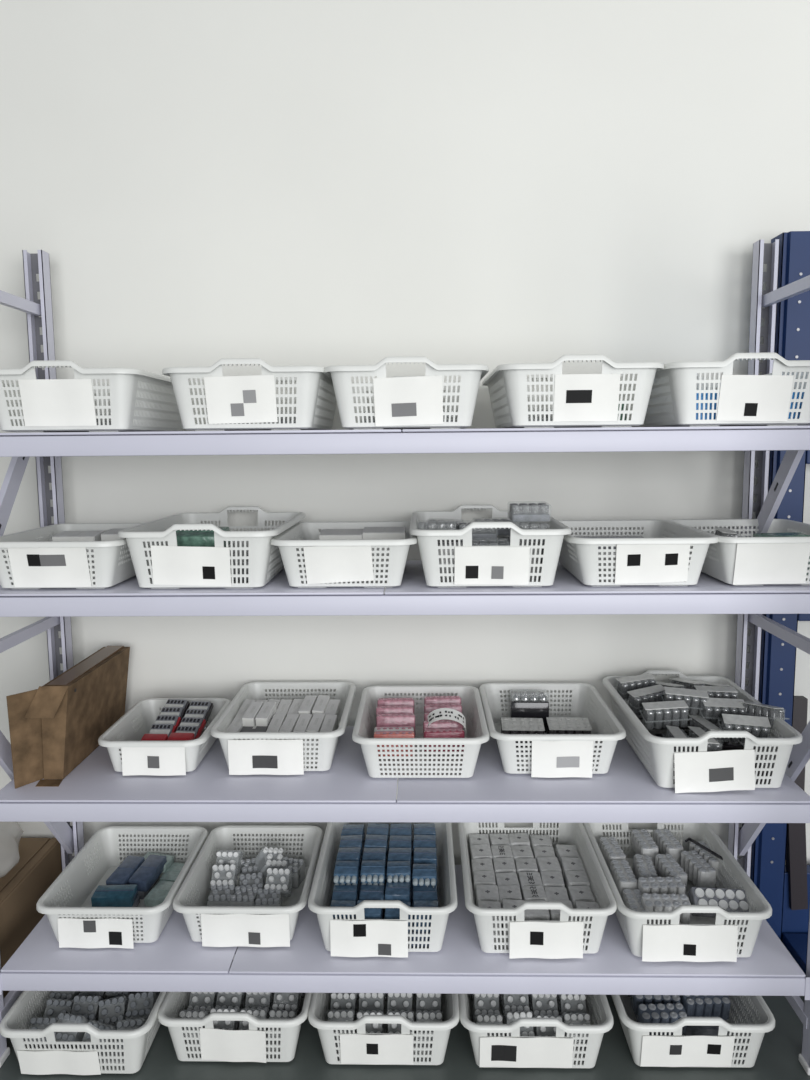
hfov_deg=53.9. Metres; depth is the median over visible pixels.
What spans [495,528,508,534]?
tray
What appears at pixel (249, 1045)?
storage basket
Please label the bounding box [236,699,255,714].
carton
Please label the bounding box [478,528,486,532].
cup
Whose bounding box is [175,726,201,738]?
blister pack
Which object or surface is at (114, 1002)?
pack
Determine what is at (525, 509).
cup
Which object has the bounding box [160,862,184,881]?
pack
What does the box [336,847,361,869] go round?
pack
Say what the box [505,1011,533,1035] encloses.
pack
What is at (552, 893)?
pack
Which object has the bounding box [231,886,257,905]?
pack
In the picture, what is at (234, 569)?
pack
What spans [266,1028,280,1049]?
pack
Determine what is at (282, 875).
pack
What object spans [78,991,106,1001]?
pack
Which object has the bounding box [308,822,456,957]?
storage basket
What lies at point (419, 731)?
card
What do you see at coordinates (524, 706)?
pack
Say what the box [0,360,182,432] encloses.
storage basket
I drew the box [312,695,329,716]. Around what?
carton
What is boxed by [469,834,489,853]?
pack
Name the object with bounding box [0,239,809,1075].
shelving rack
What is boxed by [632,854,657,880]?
pack
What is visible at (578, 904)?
pack
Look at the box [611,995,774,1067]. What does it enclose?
storage basket
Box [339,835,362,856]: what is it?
pack
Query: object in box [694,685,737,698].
pack
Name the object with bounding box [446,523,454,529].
cup
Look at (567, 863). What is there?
pack
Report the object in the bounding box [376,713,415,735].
blister pack
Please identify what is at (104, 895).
pack
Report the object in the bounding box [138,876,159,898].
pack
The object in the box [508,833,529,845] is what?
pack
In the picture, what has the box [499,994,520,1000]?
pack
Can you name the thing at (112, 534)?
carton
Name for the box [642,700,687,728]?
pack
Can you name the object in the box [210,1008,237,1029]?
pack
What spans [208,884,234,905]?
pack
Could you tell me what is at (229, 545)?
pack
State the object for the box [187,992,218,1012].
pack
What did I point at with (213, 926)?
storage basket
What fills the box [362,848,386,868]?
pack
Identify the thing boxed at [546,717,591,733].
tray
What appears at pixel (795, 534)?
pack
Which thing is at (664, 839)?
pack
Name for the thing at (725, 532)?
pack
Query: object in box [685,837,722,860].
cable tie
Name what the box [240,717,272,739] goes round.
carton
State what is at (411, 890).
pack
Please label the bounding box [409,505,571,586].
storage basket
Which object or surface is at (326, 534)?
carton
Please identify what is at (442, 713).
band
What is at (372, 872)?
pack
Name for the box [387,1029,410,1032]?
pack
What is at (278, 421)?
tray
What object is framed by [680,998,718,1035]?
pack
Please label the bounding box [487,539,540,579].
pack
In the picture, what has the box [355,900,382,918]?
pack
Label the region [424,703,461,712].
blister pack
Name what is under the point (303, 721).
carton
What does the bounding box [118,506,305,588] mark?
storage basket
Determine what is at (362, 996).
pack
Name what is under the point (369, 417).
pack
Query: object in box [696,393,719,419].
carton
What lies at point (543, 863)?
pack
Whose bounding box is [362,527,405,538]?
carton
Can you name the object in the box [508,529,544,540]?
tray
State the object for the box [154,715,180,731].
blister pack
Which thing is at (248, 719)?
carton
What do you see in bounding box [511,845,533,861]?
pack
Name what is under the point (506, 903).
pack
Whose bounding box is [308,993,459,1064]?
storage basket
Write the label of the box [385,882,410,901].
pack
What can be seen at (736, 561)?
storage basket
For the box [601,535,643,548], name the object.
pack
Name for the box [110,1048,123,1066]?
pack
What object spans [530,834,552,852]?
pack
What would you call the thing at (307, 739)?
carton
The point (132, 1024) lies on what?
pack
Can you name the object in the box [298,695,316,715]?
carton
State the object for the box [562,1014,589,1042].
pack
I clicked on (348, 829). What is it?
pack
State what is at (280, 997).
pack
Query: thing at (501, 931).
card
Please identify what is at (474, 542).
pack
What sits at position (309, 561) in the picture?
storage basket
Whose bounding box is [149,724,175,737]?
blister pack
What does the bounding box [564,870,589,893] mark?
pack
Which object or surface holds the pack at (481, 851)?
in the storage basket at (561, 939)
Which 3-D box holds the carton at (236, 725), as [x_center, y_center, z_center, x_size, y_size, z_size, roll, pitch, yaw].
[-0.463,0.518,2.198,0.033,0.045,0.102,0,7,7]
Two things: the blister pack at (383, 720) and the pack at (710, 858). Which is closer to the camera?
the blister pack at (383, 720)
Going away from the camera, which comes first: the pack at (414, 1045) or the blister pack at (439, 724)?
the pack at (414, 1045)
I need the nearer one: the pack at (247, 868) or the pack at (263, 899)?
the pack at (263, 899)
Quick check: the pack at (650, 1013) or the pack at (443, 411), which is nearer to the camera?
the pack at (443, 411)
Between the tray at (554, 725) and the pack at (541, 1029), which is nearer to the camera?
the pack at (541, 1029)
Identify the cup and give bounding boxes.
[418,523,425,529]
[427,523,435,529]
[437,523,444,529]
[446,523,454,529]
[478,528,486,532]
[488,528,495,532]
[509,503,517,511]
[512,505,520,513]
[520,523,528,528]
[521,505,529,513]
[530,524,538,528]
[531,505,539,513]
[539,524,548,528]
[540,505,548,512]
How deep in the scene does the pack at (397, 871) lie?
2.19 m
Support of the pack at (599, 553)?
in the storage basket at (669, 553)
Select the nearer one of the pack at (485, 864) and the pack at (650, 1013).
the pack at (650, 1013)
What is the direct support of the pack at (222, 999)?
in the storage basket at (249, 1045)
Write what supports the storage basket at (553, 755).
on the shelving rack at (93, 791)
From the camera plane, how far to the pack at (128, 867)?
2.33 m
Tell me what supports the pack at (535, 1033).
in the storage basket at (515, 1050)
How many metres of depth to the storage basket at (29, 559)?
1.91 m
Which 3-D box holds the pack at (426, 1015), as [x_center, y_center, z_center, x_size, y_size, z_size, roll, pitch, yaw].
[0.062,1.260,2.063,0.073,0.084,0.083,-1,7,-1]
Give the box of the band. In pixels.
[428,708,465,728]
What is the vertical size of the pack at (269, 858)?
0.095 m
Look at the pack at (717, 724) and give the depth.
2.29 m
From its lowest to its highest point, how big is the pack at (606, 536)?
0.029 m
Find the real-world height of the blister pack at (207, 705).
0.044 m
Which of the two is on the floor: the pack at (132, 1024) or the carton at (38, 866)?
the carton at (38, 866)
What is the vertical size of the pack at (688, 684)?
0.072 m
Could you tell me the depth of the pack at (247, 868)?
2.36 m
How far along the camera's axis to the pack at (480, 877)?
2.23 m
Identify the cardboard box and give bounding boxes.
[6,646,129,788]
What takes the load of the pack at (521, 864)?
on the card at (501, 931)
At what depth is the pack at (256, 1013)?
2.07 m
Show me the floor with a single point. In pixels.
(777, 1058)
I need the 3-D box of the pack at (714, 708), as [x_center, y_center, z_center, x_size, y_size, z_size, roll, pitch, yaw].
[0.863,0.467,2.168,0.124,0.074,0.062,0,7,1]
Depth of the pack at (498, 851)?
2.37 m
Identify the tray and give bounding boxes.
[234,571,247,580]
[264,421,295,423]
[460,530,496,540]
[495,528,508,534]
[501,717,544,742]
[508,511,549,521]
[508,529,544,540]
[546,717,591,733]
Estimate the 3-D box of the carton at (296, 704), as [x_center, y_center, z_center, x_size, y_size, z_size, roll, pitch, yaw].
[-0.316,0.497,2.312,0.033,0.045,0.102,0,7,6]
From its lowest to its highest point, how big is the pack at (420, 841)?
0.057 m
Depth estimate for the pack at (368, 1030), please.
2.12 m
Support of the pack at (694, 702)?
on the pack at (696, 720)
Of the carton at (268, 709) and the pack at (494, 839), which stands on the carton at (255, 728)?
the carton at (268, 709)
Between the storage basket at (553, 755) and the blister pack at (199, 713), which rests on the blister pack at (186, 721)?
the blister pack at (199, 713)
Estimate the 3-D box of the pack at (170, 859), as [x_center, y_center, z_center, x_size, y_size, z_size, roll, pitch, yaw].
[-0.755,0.980,2.423,0.091,0.030,0.064,1,7,11]
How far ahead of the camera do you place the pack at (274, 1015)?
2.07 m
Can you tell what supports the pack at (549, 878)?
on the card at (501, 931)
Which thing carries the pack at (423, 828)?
on the pack
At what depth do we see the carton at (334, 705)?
2.31 m
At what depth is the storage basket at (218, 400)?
1.84 m
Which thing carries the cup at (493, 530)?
on the pack at (488, 534)
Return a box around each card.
[379,728,462,769]
[494,931,588,942]
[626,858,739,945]
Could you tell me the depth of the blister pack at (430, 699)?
2.33 m
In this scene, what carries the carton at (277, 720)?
on the carton
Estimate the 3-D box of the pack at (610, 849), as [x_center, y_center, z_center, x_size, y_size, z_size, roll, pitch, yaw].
[0.618,0.940,2.379,0.052,0.057,0.121,-1,7,-2]
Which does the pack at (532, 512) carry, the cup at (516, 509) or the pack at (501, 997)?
the cup at (516, 509)
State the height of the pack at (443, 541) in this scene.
0.090 m
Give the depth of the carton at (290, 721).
2.19 m
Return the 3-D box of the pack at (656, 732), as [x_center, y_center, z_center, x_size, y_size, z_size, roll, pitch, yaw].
[0.721,0.562,2.192,0.120,0.046,0.130,0,7,1]
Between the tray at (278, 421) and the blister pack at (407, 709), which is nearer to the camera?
the tray at (278, 421)
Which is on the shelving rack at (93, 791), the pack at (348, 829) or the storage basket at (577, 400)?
the storage basket at (577, 400)
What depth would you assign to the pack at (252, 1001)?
2.14 m
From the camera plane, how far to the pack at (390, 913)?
2.05 m
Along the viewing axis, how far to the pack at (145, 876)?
2.33 m
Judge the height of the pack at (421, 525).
0.045 m
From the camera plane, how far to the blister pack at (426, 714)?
2.22 m
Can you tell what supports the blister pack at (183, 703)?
on the blister pack at (179, 711)
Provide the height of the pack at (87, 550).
0.080 m
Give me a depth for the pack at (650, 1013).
2.08 m
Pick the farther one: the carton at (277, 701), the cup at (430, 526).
the carton at (277, 701)
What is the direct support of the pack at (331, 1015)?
on the pack at (355, 1029)
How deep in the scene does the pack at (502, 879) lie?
2.23 m
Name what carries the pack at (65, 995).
in the storage basket at (15, 1025)
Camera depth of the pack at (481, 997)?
2.11 m
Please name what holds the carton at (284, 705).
on the carton
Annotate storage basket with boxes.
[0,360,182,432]
[0,523,143,588]
[0,991,166,1074]
[36,826,207,948]
[98,698,230,775]
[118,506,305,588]
[158,947,311,1062]
[162,358,336,430]
[173,825,322,946]
[211,681,355,774]
[271,521,416,587]
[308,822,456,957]
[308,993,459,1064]
[324,356,488,429]
[352,685,488,777]
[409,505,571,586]
[458,822,616,958]
[458,994,613,1067]
[479,683,625,777]
[482,354,663,427]
[558,520,717,586]
[583,823,771,961]
[603,670,802,792]
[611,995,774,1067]
[632,352,809,426]
[666,519,809,585]
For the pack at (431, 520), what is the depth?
2.13 m
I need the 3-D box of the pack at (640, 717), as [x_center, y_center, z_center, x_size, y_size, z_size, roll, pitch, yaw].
[0.724,0.544,2.341,0.120,0.046,0.130,0,7,1]
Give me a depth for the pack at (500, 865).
2.29 m
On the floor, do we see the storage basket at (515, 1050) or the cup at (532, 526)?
the storage basket at (515, 1050)
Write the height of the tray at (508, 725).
0.053 m
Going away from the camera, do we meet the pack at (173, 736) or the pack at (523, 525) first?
the pack at (523, 525)
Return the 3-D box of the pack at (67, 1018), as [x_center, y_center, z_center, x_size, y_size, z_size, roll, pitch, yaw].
[-0.861,1.262,2.053,0.073,0.083,0.082,1,7,12]
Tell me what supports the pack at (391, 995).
in the storage basket at (361, 1047)
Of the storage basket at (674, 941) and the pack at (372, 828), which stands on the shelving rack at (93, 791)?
the storage basket at (674, 941)
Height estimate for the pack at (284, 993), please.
0.083 m
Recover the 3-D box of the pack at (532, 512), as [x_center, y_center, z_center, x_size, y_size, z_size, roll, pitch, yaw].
[0.314,-0.072,2.021,0.100,0.049,0.072,-1,7,-3]
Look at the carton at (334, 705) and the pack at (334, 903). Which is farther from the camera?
the carton at (334, 705)
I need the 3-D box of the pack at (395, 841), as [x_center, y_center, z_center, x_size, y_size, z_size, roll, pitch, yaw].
[-0.014,0.914,2.360,0.068,0.056,0.067,0,7,2]
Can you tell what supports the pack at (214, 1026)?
in the storage basket at (249, 1045)
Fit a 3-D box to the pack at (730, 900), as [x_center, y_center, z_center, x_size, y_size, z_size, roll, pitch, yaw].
[0.830,0.960,2.111,0.142,0.077,0.074,0,7,3]
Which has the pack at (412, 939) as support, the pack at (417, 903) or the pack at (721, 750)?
the pack at (417, 903)
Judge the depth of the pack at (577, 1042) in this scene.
2.05 m
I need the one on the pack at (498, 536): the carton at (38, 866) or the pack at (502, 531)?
the pack at (502, 531)
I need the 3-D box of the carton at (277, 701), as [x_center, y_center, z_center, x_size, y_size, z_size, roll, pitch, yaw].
[-0.387,0.498,2.312,0.034,0.046,0.102,0,7,4]
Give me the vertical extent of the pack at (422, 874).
0.058 m
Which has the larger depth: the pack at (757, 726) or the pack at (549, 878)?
the pack at (549, 878)
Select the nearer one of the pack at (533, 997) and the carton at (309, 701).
the pack at (533, 997)
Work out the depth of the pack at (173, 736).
2.14 m
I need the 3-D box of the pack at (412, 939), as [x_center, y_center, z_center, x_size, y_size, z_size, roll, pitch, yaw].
[0.044,1.030,2.090,0.064,0.047,0.064,0,7,1]
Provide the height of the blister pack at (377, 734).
0.067 m
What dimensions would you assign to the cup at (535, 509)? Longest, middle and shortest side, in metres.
0.022 x 0.022 x 0.020 m
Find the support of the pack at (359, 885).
in the storage basket at (360, 936)
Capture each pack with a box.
[24,1017,59,1047]
[43,999,75,1022]
[50,991,80,1002]
[54,1013,87,1046]
[71,996,100,1021]
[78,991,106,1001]
[79,1022,118,1052]
[86,549,94,573]
[91,884,137,906]
[96,414,110,424]
[98,996,128,1026]
[98,1045,114,1066]
[106,855,144,884]
[106,991,133,1004]
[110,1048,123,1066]
[114,1019,145,1048]
[126,992,155,1020]
[129,854,166,891]
[132,895,139,906]
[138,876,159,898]
[141,734,167,740]
[143,852,173,872]
[144,880,173,906]
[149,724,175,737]
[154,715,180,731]
[160,707,184,724]
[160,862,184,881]
[164,699,189,715]
[167,733,194,740]
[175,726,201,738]
[176,527,230,546]
[179,717,205,734]
[180,1011,209,1036]
[184,709,209,728]
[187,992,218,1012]
[187,1026,216,1048]
[188,701,213,720]
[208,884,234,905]
[210,864,237,889]
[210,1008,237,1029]
[215,992,244,1011]
[216,851,242,872]
[219,1026,242,1029]
[228,543,233,568]
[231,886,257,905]
[233,562,247,580]
[239,872,262,892]
[240,858,264,885]
[240,1010,267,1030]
[244,992,272,1015]
[255,847,286,875]
[255,888,281,905]
[264,412,295,423]
[264,868,292,895]
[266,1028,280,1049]
[267,1010,296,1037]
[272,994,299,1010]
[277,857,303,887]
[279,992,303,996]
[328,1011,353,1038]
[330,900,355,918]
[331,993,356,1018]
[332,885,357,904]
[333,861,359,885]
[335,1029,356,1051]
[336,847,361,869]
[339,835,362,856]
[341,824,364,846]
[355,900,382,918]
[357,1012,381,1032]
[358,877,360,899]
[359,885,384,914]
[359,993,384,1014]
[360,860,385,885]
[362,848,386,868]
[363,411,374,422]
[364,834,387,855]
[366,823,388,841]
[366,1029,384,1032]
[372,548,389,571]
[374,726,413,731]
[374,731,414,755]
[376,705,413,726]
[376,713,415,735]
[377,698,413,707]
[384,901,410,933]
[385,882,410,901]
[386,861,410,888]
[387,993,411,1014]
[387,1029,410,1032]
[388,835,411,851]
[388,848,411,867]
[388,1012,412,1032]
[389,823,411,837]
[390,996,412,999]
[410,878,412,903]
[411,922,429,947]
[412,864,436,887]
[413,823,435,835]
[413,835,435,857]
[413,848,436,865]
[413,886,437,901]
[413,900,438,931]
[413,1031,432,1052]
[416,993,440,1015]
[416,1012,441,1040]
[418,522,454,529]
[423,720,462,730]
[423,728,464,754]
[424,696,460,704]
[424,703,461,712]
[424,711,462,720]
[428,519,462,529]
[437,540,462,580]
[443,411,456,421]
[458,522,496,540]
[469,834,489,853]
[470,844,492,868]
[471,858,493,886]
[472,540,508,545]
[473,871,495,897]
[473,994,499,1017]
[475,518,511,534]
[475,884,499,906]
[475,1015,501,1035]
[477,900,501,938]
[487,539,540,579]
[489,833,510,847]
[491,845,512,858]
[493,857,515,873]
[495,872,519,885]
[497,535,509,538]
[498,885,521,907]
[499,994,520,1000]
[502,899,526,934]
[502,994,529,1014]
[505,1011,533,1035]
[508,503,549,521]
[508,521,548,540]
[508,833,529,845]
[510,692,549,732]
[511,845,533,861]
[515,858,537,877]
[516,742,531,755]
[518,872,542,894]
[522,885,546,900]
[524,900,549,920]
[528,410,551,420]
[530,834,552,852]
[530,994,558,1017]
[533,846,554,862]
[534,1032,555,1035]
[535,1016,561,1035]
[537,857,561,872]
[540,871,564,886]
[544,886,568,901]
[549,900,574,920]
[555,844,579,863]
[558,994,585,1018]
[560,857,585,879]
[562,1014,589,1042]
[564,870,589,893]
[565,1032,585,1055]
[568,885,594,907]
[574,535,613,548]
[575,901,598,938]
[598,552,615,570]
[599,837,625,870]
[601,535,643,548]
[610,860,637,898]
[616,673,655,700]
[622,889,648,923]
[627,684,664,714]
[631,829,658,865]
[631,995,680,1014]
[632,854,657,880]
[636,713,670,728]
[637,876,685,894]
[637,1003,686,1034]
[641,893,690,923]
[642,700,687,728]
[647,729,687,737]
[654,829,682,864]
[655,681,684,694]
[655,854,686,893]
[663,686,708,715]
[666,725,693,751]
[668,678,704,696]
[678,712,720,731]
[680,850,715,887]
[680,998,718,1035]
[681,995,730,1019]
[684,729,743,749]
[688,715,722,749]
[688,726,720,751]
[688,887,748,916]
[689,841,718,874]
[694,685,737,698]
[695,680,728,686]
[701,698,745,723]
[714,527,739,536]
[720,714,770,742]
[721,750,767,783]
[739,701,783,728]
[753,532,809,536]
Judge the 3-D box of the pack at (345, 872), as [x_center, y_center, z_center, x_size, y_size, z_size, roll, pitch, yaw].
[-0.163,0.933,2.211,0.068,0.059,0.078,0,7,3]
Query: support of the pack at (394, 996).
in the storage basket at (361, 1047)
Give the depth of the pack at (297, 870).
2.36 m
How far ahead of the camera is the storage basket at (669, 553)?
1.88 m
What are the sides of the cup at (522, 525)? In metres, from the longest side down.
0.022 x 0.022 x 0.020 m
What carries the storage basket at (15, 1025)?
on the floor
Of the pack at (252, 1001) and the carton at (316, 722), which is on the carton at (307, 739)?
the carton at (316, 722)
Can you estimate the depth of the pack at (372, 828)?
2.42 m
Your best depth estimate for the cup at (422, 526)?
2.01 m
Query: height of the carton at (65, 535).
0.033 m
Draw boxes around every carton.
[0,838,61,997]
[52,531,104,540]
[101,528,126,540]
[226,714,243,739]
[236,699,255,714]
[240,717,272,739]
[242,702,262,726]
[255,702,276,725]
[266,714,285,739]
[268,699,280,708]
[275,699,291,714]
[279,714,298,739]
[286,699,303,716]
[293,714,311,739]
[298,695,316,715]
[303,739,317,763]
[306,713,325,731]
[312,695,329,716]
[319,529,362,539]
[320,714,337,731]
[324,699,340,718]
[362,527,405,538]
[618,404,626,419]
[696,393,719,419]
[788,392,803,418]
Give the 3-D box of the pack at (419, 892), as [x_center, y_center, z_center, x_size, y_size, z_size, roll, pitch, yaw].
[0.055,0.972,2.150,0.068,0.055,0.066,0,7,1]
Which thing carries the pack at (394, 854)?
on the pack
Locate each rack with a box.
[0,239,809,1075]
[751,231,809,973]
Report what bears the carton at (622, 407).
in the storage basket at (577, 400)
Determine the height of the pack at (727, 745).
0.046 m
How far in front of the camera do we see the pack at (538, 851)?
2.38 m
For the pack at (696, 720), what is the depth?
2.12 m
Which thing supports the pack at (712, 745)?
on the pack
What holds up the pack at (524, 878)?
on the card at (501, 931)
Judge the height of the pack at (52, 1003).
0.089 m
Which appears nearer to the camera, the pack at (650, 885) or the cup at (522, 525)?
the cup at (522, 525)
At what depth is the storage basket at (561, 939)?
2.01 m
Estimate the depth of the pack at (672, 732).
2.05 m
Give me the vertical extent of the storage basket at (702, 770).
0.163 m
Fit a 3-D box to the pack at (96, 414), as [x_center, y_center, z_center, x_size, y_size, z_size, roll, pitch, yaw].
[-0.727,-0.292,1.978,0.100,0.045,0.070,0,7,5]
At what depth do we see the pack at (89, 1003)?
2.12 m
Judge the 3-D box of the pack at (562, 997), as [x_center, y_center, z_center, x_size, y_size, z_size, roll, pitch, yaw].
[0.446,1.245,2.123,0.073,0.084,0.083,0,7,2]
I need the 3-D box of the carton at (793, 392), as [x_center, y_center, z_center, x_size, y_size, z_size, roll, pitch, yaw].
[0.864,-0.321,1.935,0.140,0.084,0.150,0,7,1]
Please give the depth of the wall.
2.34 m
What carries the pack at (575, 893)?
on the card at (501, 931)
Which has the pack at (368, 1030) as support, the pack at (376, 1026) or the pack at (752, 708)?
the pack at (376, 1026)
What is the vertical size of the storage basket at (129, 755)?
0.100 m
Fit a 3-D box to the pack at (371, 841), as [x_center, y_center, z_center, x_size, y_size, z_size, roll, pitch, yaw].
[-0.086,0.912,2.362,0.069,0.057,0.066,0,7,2]
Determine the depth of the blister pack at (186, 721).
2.23 m
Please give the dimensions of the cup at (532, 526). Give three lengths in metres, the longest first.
0.022 x 0.022 x 0.020 m
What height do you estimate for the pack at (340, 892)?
0.056 m
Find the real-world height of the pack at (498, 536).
0.090 m
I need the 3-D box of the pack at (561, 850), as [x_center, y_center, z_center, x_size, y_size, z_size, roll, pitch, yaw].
[0.483,0.955,2.377,0.063,0.068,0.075,-1,7,-1]
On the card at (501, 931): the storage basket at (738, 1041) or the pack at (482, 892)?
the pack at (482, 892)
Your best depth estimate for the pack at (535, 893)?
2.15 m
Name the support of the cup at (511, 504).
on the pack at (532, 512)
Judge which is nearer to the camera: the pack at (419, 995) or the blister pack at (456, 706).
the pack at (419, 995)
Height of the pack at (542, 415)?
0.045 m
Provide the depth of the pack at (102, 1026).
2.03 m
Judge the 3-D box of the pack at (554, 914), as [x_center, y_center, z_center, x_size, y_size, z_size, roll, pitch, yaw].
[0.409,0.990,2.088,0.061,0.063,0.072,0,6,3]
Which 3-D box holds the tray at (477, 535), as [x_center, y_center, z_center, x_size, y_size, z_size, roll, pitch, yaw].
[0.185,-0.012,2.052,0.094,0.018,0.064,-1,11,-2]
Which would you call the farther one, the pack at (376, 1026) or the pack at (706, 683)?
the pack at (706, 683)
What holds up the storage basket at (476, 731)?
on the shelving rack at (93, 791)
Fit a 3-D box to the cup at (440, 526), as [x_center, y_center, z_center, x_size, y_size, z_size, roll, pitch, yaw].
[0.091,-0.032,2.015,0.021,0.019,0.021,-7,9,-43]
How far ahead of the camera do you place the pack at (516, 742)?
2.17 m
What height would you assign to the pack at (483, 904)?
0.065 m
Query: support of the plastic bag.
on the carton at (38, 866)
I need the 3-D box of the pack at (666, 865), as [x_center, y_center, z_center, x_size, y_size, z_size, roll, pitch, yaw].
[0.755,0.948,2.266,0.054,0.059,0.121,-1,7,-5]
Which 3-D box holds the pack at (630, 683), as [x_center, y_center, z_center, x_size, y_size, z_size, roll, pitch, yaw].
[0.685,0.437,2.361,0.123,0.066,0.055,-2,7,-15]
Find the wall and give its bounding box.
[0,0,809,864]
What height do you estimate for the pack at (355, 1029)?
0.020 m
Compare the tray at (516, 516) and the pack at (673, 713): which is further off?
the pack at (673, 713)
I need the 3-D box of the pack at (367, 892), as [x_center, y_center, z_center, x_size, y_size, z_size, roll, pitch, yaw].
[-0.089,0.973,2.153,0.069,0.056,0.066,0,7,1]
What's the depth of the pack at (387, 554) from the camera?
2.11 m
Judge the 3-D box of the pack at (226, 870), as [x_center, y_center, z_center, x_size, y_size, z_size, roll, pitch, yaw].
[-0.519,0.972,2.291,0.072,0.083,0.083,-1,7,-2]
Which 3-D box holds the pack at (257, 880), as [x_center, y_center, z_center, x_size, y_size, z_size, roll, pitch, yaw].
[-0.441,1.001,2.291,0.072,0.071,0.073,-2,7,-11]
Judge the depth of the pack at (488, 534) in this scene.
2.02 m
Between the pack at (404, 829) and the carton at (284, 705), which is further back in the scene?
the pack at (404, 829)
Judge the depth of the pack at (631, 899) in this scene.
2.12 m
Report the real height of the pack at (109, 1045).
0.020 m
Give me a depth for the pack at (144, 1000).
2.11 m
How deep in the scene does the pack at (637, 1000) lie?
2.13 m
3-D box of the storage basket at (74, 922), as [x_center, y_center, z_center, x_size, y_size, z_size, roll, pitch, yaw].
[-0.784,0.981,2.275,0.350,0.123,0.455,0,7,1]
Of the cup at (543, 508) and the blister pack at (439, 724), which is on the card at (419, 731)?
the blister pack at (439, 724)
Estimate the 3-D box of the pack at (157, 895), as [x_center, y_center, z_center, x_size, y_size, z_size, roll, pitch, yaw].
[-0.696,1.014,2.284,0.064,0.030,0.091,1,7,13]
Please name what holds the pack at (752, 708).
in the storage basket at (702, 770)
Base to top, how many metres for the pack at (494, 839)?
0.065 m
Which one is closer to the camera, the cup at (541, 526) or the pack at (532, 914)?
the cup at (541, 526)
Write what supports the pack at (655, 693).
in the storage basket at (702, 770)
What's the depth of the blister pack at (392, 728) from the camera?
2.16 m
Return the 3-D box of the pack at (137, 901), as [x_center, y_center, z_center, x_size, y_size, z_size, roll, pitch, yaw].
[-0.815,1.029,2.244,0.117,0.026,0.075,-1,7,-1]
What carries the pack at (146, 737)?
on the pack
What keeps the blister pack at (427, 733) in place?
on the card at (419, 731)
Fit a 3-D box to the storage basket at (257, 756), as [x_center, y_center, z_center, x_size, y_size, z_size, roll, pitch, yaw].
[-0.328,0.527,2.267,0.350,0.123,0.455,0,7,1]
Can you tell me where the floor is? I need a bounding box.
[0,940,809,1079]
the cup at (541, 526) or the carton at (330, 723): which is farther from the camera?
the carton at (330, 723)
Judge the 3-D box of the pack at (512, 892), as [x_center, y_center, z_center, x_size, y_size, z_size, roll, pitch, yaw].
[0.285,0.985,2.165,0.063,0.065,0.073,0,7,2]
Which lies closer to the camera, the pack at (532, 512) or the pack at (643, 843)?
the pack at (532, 512)
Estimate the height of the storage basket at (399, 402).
0.163 m
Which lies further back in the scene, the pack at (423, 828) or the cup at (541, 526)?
the pack at (423, 828)
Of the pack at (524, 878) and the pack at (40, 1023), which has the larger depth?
the pack at (524, 878)
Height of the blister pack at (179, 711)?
0.044 m
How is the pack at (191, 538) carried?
on the pack
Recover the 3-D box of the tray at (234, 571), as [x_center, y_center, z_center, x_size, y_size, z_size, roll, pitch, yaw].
[-0.384,0.089,2.016,0.094,0.018,0.064,0,7,1]
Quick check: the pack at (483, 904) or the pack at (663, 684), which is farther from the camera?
the pack at (663, 684)
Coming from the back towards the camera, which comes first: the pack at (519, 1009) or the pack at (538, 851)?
the pack at (538, 851)
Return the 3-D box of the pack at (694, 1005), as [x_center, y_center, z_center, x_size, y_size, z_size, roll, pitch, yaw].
[0.806,1.248,2.141,0.121,0.064,0.060,-1,7,-2]
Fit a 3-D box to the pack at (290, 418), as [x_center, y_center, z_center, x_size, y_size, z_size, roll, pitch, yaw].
[-0.294,-0.295,1.968,0.100,0.045,0.070,0,7,5]
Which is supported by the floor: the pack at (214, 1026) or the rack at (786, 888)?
the rack at (786, 888)
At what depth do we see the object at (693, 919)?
2.13 m
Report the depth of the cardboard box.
2.06 m
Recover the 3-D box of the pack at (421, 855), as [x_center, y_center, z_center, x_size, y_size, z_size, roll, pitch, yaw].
[0.058,0.922,2.289,0.068,0.054,0.064,0,8,3]
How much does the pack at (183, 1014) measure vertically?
0.085 m
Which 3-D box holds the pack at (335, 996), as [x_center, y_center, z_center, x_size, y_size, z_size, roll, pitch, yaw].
[-0.165,1.253,2.144,0.073,0.083,0.083,0,7,3]
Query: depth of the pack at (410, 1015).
2.05 m
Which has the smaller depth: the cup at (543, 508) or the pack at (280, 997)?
the cup at (543, 508)
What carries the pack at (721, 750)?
in the storage basket at (702, 770)
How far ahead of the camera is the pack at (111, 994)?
2.18 m
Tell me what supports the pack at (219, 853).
in the storage basket at (213, 926)
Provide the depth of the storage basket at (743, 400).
1.82 m
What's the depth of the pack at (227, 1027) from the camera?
2.13 m
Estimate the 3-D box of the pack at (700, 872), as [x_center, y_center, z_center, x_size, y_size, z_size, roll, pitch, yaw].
[0.838,0.945,2.284,0.054,0.059,0.121,-2,7,-9]
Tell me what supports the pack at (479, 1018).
on the pack
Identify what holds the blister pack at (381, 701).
in the storage basket at (476, 731)
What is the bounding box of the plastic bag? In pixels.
[0,822,23,877]

